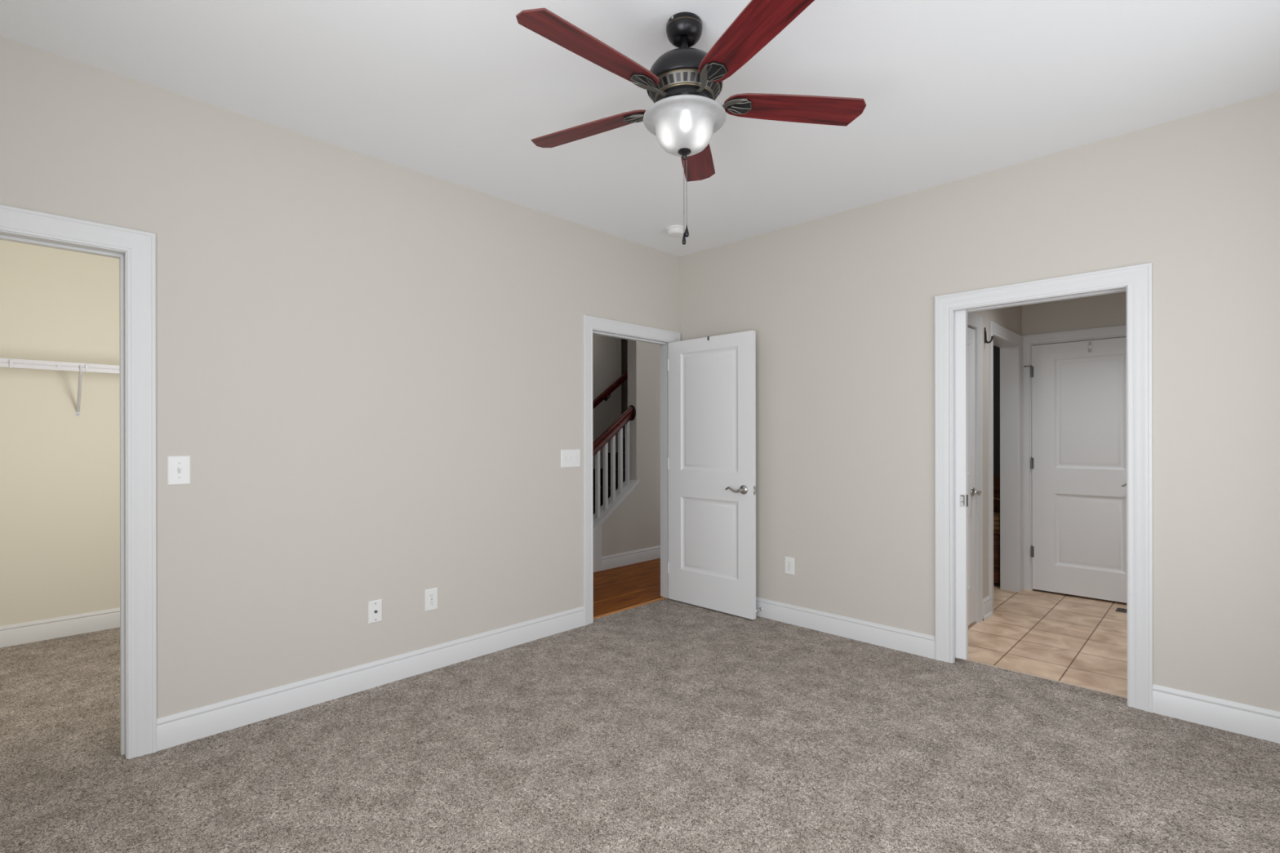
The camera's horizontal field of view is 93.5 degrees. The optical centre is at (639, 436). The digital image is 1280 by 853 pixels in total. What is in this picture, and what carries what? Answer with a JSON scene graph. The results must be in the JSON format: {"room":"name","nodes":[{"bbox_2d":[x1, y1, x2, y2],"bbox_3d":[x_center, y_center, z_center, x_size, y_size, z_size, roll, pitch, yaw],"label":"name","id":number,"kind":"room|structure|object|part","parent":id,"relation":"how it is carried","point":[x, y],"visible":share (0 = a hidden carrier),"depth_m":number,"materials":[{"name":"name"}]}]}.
{"room":"empty bedroom","nodes":[
{"label":"empty bedroom","id":0,"kind":"room"},
{"bbox_2d":[0,240,119,626],"bbox_3d":[-2.960,-0.073,3.276,2.240,2.740,1.890,0,0,44],"label":"wall","id":1,"kind":"structure","parent":0,"point":[60,469],"depth_m":3.89,"materials":[{"name":"beige paint"}]},
{"bbox_2d":[0,358,119,416],"bbox_3d":[-3.561,-0.298,3.865,0.318,0.333,1.632,0,0,44],"label":"wire shelf","id":2,"kind":"object","parent":1,"relation":"attached to","point":[4,362],"visible":0.71,"depth_m":3.70,"materials":[{"name":"white metal"}]},
{"bbox_2d":[0,607,119,648],"bbox_3d":[-3.666,1.233,3.971,0.014,0.130,1.650,0,0,44],"label":"baseboard","id":3,"kind":"structure","parent":1,"relation":"attached to","point":[20,633],"depth_m":3.88,"materials":[{"name":"white paint"}]},
{"bbox_2d":[0,35,679,718],"bbox_3d":[-1.207,-0.076,3.377,0.120,2.740,4.490,0,0,44],"label":"wall","id":4,"kind":"structure","parent":0,"point":[369,370],"depth_m":2.96,"materials":[{"name":"beige paint"}]},
{"bbox_2d":[0,204,156,759],"bbox_3d":[-2.368,0.232,2.182,0.140,2.129,0.946,0,0,44],"label":"door frame","id":5,"kind":"structure","parent":4,"relation":"attached to","point":[135,250],"depth_m":2.44,"materials":[{"name":"white paint"}]},
{"bbox_2d":[167,455,191,485],"bbox_3d":[-1.939,0.143,2.533,0.017,0.122,0.079,0,0,44],"label":"light switch","id":6,"kind":"object","parent":4,"relation":"attached to","point":[179,468],"visible":1,"depth_m":2.54,"materials":[{"name":"white plastic"}]},
{"bbox_2d":[156,606,584,751],"bbox_3d":[-1.191,1.229,3.296,0.014,0.130,2.300,0,0,44],"label":"baseboard","id":7,"kind":"structure","parent":4,"relation":"attached to","point":[185,726],"depth_m":3.00,"materials":[{"name":"white paint"}]},
{"bbox_2d":[368,599,382,624],"bbox_3d":[-1.367,0.908,3.115,0.016,0.115,0.070,0,0,44],"label":"outlet","id":8,"kind":"object","parent":4,"relation":"attached to","point":[375,607],"visible":1,"depth_m":3.12,"materials":[{"name":"white plastic"}]},
{"bbox_2d":[425,587,437,611],"bbox_3d":[-1.155,0.905,3.337,0.008,0.119,0.073,0,0,44],"label":"power outlet","id":9,"kind":"object","parent":4,"relation":"attached to","point":[431,595],"visible":1,"depth_m":3.33,"materials":[{"name":"white plastic"}]},
{"bbox_2d":[429,600,435,605],"bbox_3d":[-1.153,0.925,3.335,0.003,0.026,0.033,0,0,44],"label":"receptacle","id":10,"kind":"object","parent":9,"relation":"attached to","point":[431,602],"depth_m":3.34,"materials":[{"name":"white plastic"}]},
{"bbox_2d":[429,593,435,599],"bbox_3d":[-1.154,0.886,3.335,0.003,0.026,0.033,0,0,44],"label":"receptacle","id":11,"kind":"object","parent":9,"relation":"attached to","point":[432,596],"depth_m":3.34,"materials":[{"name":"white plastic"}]},
{"bbox_2d":[560,448,580,467],"bbox_3d":[-0.461,0.148,4.039,0.017,0.120,0.165,0,0,44],"label":"light switch","id":12,"kind":"object","parent":4,"relation":"attached to","point":[569,458],"visible":1,"depth_m":4.04,"materials":[{"name":"white plastic"}]},
{"bbox_2d":[582,315,680,625],"bbox_3d":[-0.081,0.231,4.524,0.157,2.124,1.009,0,0,44],"label":"door frame","id":13,"kind":"structure","parent":4,"relation":"attached to","point":[592,325],"depth_m":4.23,"materials":[{"name":"white paint"}]},
{"bbox_2d":[667,330,755,619],"bbox_3d":[0.518,0.271,4.486,0.806,2.020,0.152,0,0,44],"label":"door","id":14,"kind":"structure","parent":4,"relation":"in","point":[712,458],"depth_m":4.45,"materials":[{"name":"white paint"}]},
{"bbox_3d":[0.680,0.377,4.264,0.158,0.066,0.062,0,0,44],"label":"handle","id":15,"kind":"part","parent":14,"relation":"part of","materials":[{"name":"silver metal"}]},
{"bbox_2d":[592,333,627,468],"bbox_3d":[-1.315,-0.075,6.335,1.822,2.740,4.780,0,0,44],"label":"wall","id":16,"kind":"structure","parent":0,"point":[610,354],"depth_m":7.27,"materials":[{"name":"beige paint"}]},
{"bbox_2d":[592,370,627,409],"bbox_3d":[-0.597,-0.332,6.981,0.103,1.601,2.150,0,0,44],"label":"wall handrail","id":17,"kind":"object","parent":16,"relation":"attached to","point":[603,396],"visible":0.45,"depth_m":7.17,"materials":[{"name":"brown wood"}]},
{"bbox_2d":[601,339,660,556],"bbox_3d":[0.109,-0.078,6.394,0.128,2.740,2.700,0,0,44],"label":"wall","id":18,"kind":"structure","parent":0,"point":[635,524],"depth_m":6.22,"materials":[{"name":"beige paint"}]},
{"bbox_2d":[592,525,601,572],"bbox_3d":[-0.579,1.075,5.588,0.016,0.437,0.584,0,0,44],"label":"board","id":19,"kind":"object","parent":18,"relation":"attached to","point":[597,536],"visible":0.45,"depth_m":5.76,"materials":[{"name":"white paint"}]},
{"bbox_2d":[592,479,639,534],"bbox_3d":[-0.449,0.854,5.821,0.176,0.838,1.102,0,0,44],"label":"stair stringer","id":20,"kind":"object","parent":18,"relation":"attached to","point":[627,490],"visible":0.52,"depth_m":5.95,"materials":[{"name":"white paint"}]},
{"bbox_2d":[592,404,635,518],"bbox_3d":[-0.437,0.384,5.838,0.116,1.409,1.012,0,0,44],"label":"stair railing","id":21,"kind":"object","parent":20,"relation":"on","point":[629,414],"visible":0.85,"depth_m":6.00,"materials":[{"name":"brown wood"}]},
{"bbox_3d":[-0.438,0.106,5.838,0.066,0.853,1.012,0,0,44],"label":"handrail","id":22,"kind":"part","parent":21,"relation":"part of","materials":[{"name":"brown wood"}]},
{"bbox_2d":[0,558,1279,852],"bbox_3d":[0.474,1.317,4.588,6.980,0.050,8.570,0,0,44],"label":"floor","id":23,"kind":"structure","parent":0,"point":[666,725],"depth_m":2.44,"materials":[{"name":"beige carpet"}]},
{"bbox_2d":[592,437,625,515],"bbox_3d":[0.098,0.199,7.117,0.898,2.193,3.271,0,0,44],"label":"balusters","id":24,"kind":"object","parent":23,"relation":"on","point":[624,438],"depth_m":6.82,"materials":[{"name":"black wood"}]},
{"bbox_2d":[593,596,666,618],"bbox_3d":[-0.082,1.300,4.526,0.029,0.024,0.831,0,0,44],"label":"threshold","id":25,"kind":"object","parent":23,"relation":"on","point":[664,597],"visible":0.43,"depth_m":4.52,"materials":[{"name":"orange wood"}]},
{"bbox_2d":[993,475,999,583],"bbox_3d":[2.961,0.808,5.537,0.740,0.900,0.450,0,0,44],"label":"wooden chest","id":26,"kind":"object","parent":23,"relation":"on","point":[996,477],"visible":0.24,"depth_m":5.16,"materials":[{"name":"brown wood"}]},
{"bbox_3d":[2.814,0.976,5.388,0.700,0.279,0.014,0,0,44],"label":"drawer","id":27,"kind":"part","parent":26,"relation":"part of","materials":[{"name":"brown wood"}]},
{"bbox_3d":[2.814,1.190,5.388,0.700,0.116,0.014,0,0,44],"label":"drawer","id":28,"kind":"part","parent":26,"relation":"part of","materials":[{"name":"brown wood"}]},
{"bbox_2d":[993,512,999,530],"bbox_3d":[2.954,0.751,5.520,0.695,0.118,0.345,0,0,44],"label":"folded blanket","id":29,"kind":"object","parent":26,"relation":"on","point":[996,515],"visible":0.22,"depth_m":5.18,"materials":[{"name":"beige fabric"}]},
{"bbox_2d":[965,659,1127,697],"bbox_3d":[2.133,1.298,3.228,0.807,0.022,0.012,0,0,44],"label":"threshold","id":30,"kind":"object","parent":23,"relation":"on","point":[966,660],"visible":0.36,"depth_m":3.19,"materials":[{"name":"tile"}]},
{"bbox_2d":[1115,607,1127,613],"bbox_3d":[3.637,1.284,4.370,0.280,0.004,0.110,0,0,44],"label":"floor vent","id":31,"kind":"object","parent":23,"relation":"in","point":[1120,610],"visible":0.3,"depth_m":4.44,"materials":[{"name":"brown metal"}]},
{"bbox_2d":[0,0,1279,256],"bbox_3d":[0.469,-1.498,4.588,6.980,0.100,8.570,0,0,44],"label":"ceiling","id":32,"kind":"structure","parent":0,"point":[459,92],"depth_m":2.45,"materials":[{"name":"white paint"}]},
{"bbox_2d":[666,225,685,237],"bbox_3d":[0.251,-1.425,4.193,0.140,0.047,0.140,0,0,44],"label":"smoke detector","id":33,"kind":"object","parent":32,"relation":"attached to","point":[675,231],"visible":0.94,"depth_m":4.15,"materials":[{"name":"white plastic"}]},
{"bbox_2d":[515,0,866,244],"bbox_3d":[0.116,-1.060,2.089,1.257,0.775,1.225,0,0,44],"label":"ceiling fan","id":34,"kind":"object","parent":32,"relation":"hanging from","point":[684,83],"visible":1,"depth_m":2.02,"materials":[{"name":"red wood"}]},
{"bbox_3d":[-0.137,-1.176,1.839,0.516,0.033,0.132,0,0,-43],"label":"blade","id":35,"kind":"part","parent":34,"relation":"part of","materials":[{"name":"brown wood"}]},
{"bbox_3d":[-0.194,-1.176,2.306,0.516,0.033,0.132,0,0,29],"label":"blade","id":36,"kind":"part","parent":34,"relation":"part of","materials":[{"name":"brown wood"}]},
{"bbox_3d":[0.154,-0.840,2.112,0.002,0.259,0.002,0,0,44],"label":"pull chain","id":37,"kind":"part","parent":34,"relation":"part of","materials":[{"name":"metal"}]},
{"bbox_3d":[0.155,-0.694,2.112,0.013,0.042,0.013,0,0,44],"label":"pull knob","id":38,"kind":"part","parent":34,"relation":"part of","materials":[{"name":"brown metal"}]},
{"bbox_3d":[0.156,-1.063,2.112,0.290,0.123,0.290,0,0,44],"label":"lamp shade","id":39,"kind":"part","parent":34,"relation":"part of","materials":[{"name":"white glass"}]},
{"bbox_3d":[0.164,-0.854,2.112,0.002,0.232,0.002,0,0,44],"label":"pull chain","id":40,"kind":"part","parent":34,"relation":"part of","materials":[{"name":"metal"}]},
{"bbox_3d":[0.164,-0.721,2.112,0.016,0.042,0.016,0,0,44],"label":"pull knob","id":41,"kind":"part","parent":34,"relation":"part of","materials":[{"name":"brown metal"}]},
{"bbox_3d":[0.232,-1.177,2.505,0.132,0.033,0.516,0,0,11],"label":"blade","id":42,"kind":"part","parent":34,"relation":"part of","materials":[{"name":"brown wood"}]},
{"bbox_3d":[0.325,-1.177,1.750,0.132,0.033,0.516,0,0,-25],"label":"blade","id":43,"kind":"part","parent":34,"relation":"part of","materials":[{"name":"brown wood"}]},
{"bbox_3d":[0.553,-1.177,2.161,0.516,0.033,0.132,0,0,-7],"label":"blade","id":44,"kind":"part","parent":34,"relation":"part of","materials":[{"name":"brown wood"}]},
{"bbox_2d":[680,90,1279,711],"bbox_3d":[1.715,-0.080,3.571,3.780,2.740,0.120,0,0,44],"label":"wall","id":45,"kind":"structure","parent":0,"point":[840,307],"depth_m":3.15,"materials":[{"name":"beige paint"}]},
{"bbox_2d":[784,556,794,575],"bbox_3d":[1.031,0.894,4.154,0.073,0.119,0.008,0,0,44],"label":"power outlet","id":46,"kind":"object","parent":45,"relation":"attached to","point":[788,562],"visible":1,"depth_m":4.15,"materials":[{"name":"white plastic"}]},
{"bbox_2d":[954,309,968,659],"bbox_3d":[1.603,0.273,3.674,0.722,1.990,0.040,0,0,44],"label":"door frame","id":47,"kind":"structure","parent":45,"relation":"in","point":[961,316],"depth_m":3.43,"materials":[{"name":"white paint"}]},
{"bbox_3d":[1.849,0.365,3.434,0.032,0.072,0.038,0,0,44],"label":"pull plate","id":48,"kind":"part","parent":47,"relation":"part of","materials":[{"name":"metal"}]},
{"bbox_2d":[755,596,1279,743],"bbox_3d":[1.628,1.225,3.565,3.660,0.130,0.014,0,0,44],"label":"baseboard","id":49,"kind":"structure","parent":45,"relation":"attached to","point":[1255,722],"depth_m":2.80,"materials":[{"name":"white paint"}]},
{"bbox_2d":[934,262,1152,712],"bbox_3d":[2.342,0.227,3.555,1.116,2.124,1.012,0,0,44],"label":"door frame","id":50,"kind":"structure","parent":45,"relation":"attached to","point":[1136,281],"depth_m":3.01,"materials":[{"name":"white paint"}]},
{"bbox_2d":[972,305,1022,599],"bbox_3d":[2.590,-0.082,5.654,1.710,2.740,4.080,0,0,44],"label":"wall","id":51,"kind":"structure","parent":0,"point":[1009,317],"depth_m":4.37,"materials":[{"name":"beige paint"}]},
{"bbox_2d":[967,327,982,625],"bbox_3d":[2.064,0.270,3.884,0.097,2.010,0.749,0,0,44],"label":"door","id":52,"kind":"structure","parent":51,"relation":"in","point":[971,332],"depth_m":4.10,"materials":[{"name":"white paint"}]},
{"bbox_3d":[2.261,0.379,4.059,0.062,0.066,0.158,0,0,44],"label":"handle","id":53,"kind":"part","parent":52,"relation":"part of","materials":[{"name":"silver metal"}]},
{"bbox_2d":[982,595,992,620],"bbox_3d":[2.470,1.223,4.289,0.028,0.130,0.212,0,0,44],"label":"baseboard","id":54,"kind":"structure","parent":51,"relation":"attached to","point":[987,612],"depth_m":4.29,"materials":[{"name":"white paint"}]},
{"bbox_2d":[984,327,993,343],"bbox_3d":[2.490,-0.722,4.292,0.059,0.117,0.026,0,0,44],"label":"wall hook","id":55,"kind":"object","parent":51,"relation":"attached to","point":[985,335],"visible":1,"depth_m":4.30,"materials":[{"name":"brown metal"}]},
{"bbox_2d":[988,321,1126,613],"bbox_3d":[3.208,0.219,4.489,1.063,2.136,1.099,0,0,44],"label":"door frame","id":56,"kind":"structure","parent":51,"relation":"attached to","point":[1010,343],"depth_m":5.01,"materials":[{"name":"white paint"}]},
{"bbox_2d":[1022,291,1126,335],"bbox_3d":[3.941,-0.084,4.475,1.870,2.740,0.150,0,0,44],"label":"wall","id":57,"kind":"structure","parent":0,"point":[1108,309],"depth_m":4.82,"materials":[{"name":"beige paint"}]},
{"bbox_2d":[1023,337,1126,603],"bbox_3d":[3.508,0.257,4.749,0.817,2.024,0.097,0,0,44],"label":"door","id":58,"kind":"structure","parent":57,"relation":"in","point":[1078,459],"depth_m":4.78,"materials":[{"name":"white paint"}]},
{"bbox_2d":[1088,342,1092,353],"bbox_3d":[3.523,-0.695,4.714,0.024,0.082,0.057,0,0,44],"label":"robe hook","id":59,"kind":"object","parent":58,"relation":"attached to","point":[1090,344],"visible":1,"depth_m":4.72,"materials":[{"name":"metal"}]},
{"bbox_3d":[-0.665,-0.077,5.500,2.080,2.740,4.500,0,0,44],"label":"wall","id":60,"kind":"structure","parent":0,"visible":0},
{"bbox_2d":[601,545,660,570],"bbox_3d":[0.226,1.227,6.410,0.014,0.130,1.716,0,0,44],"label":"baseboard","id":61,"kind":"structure","parent":60,"relation":"attached to","point":[613,561],"depth_m":6.07,"materials":[{"name":"white paint"}]}
]}

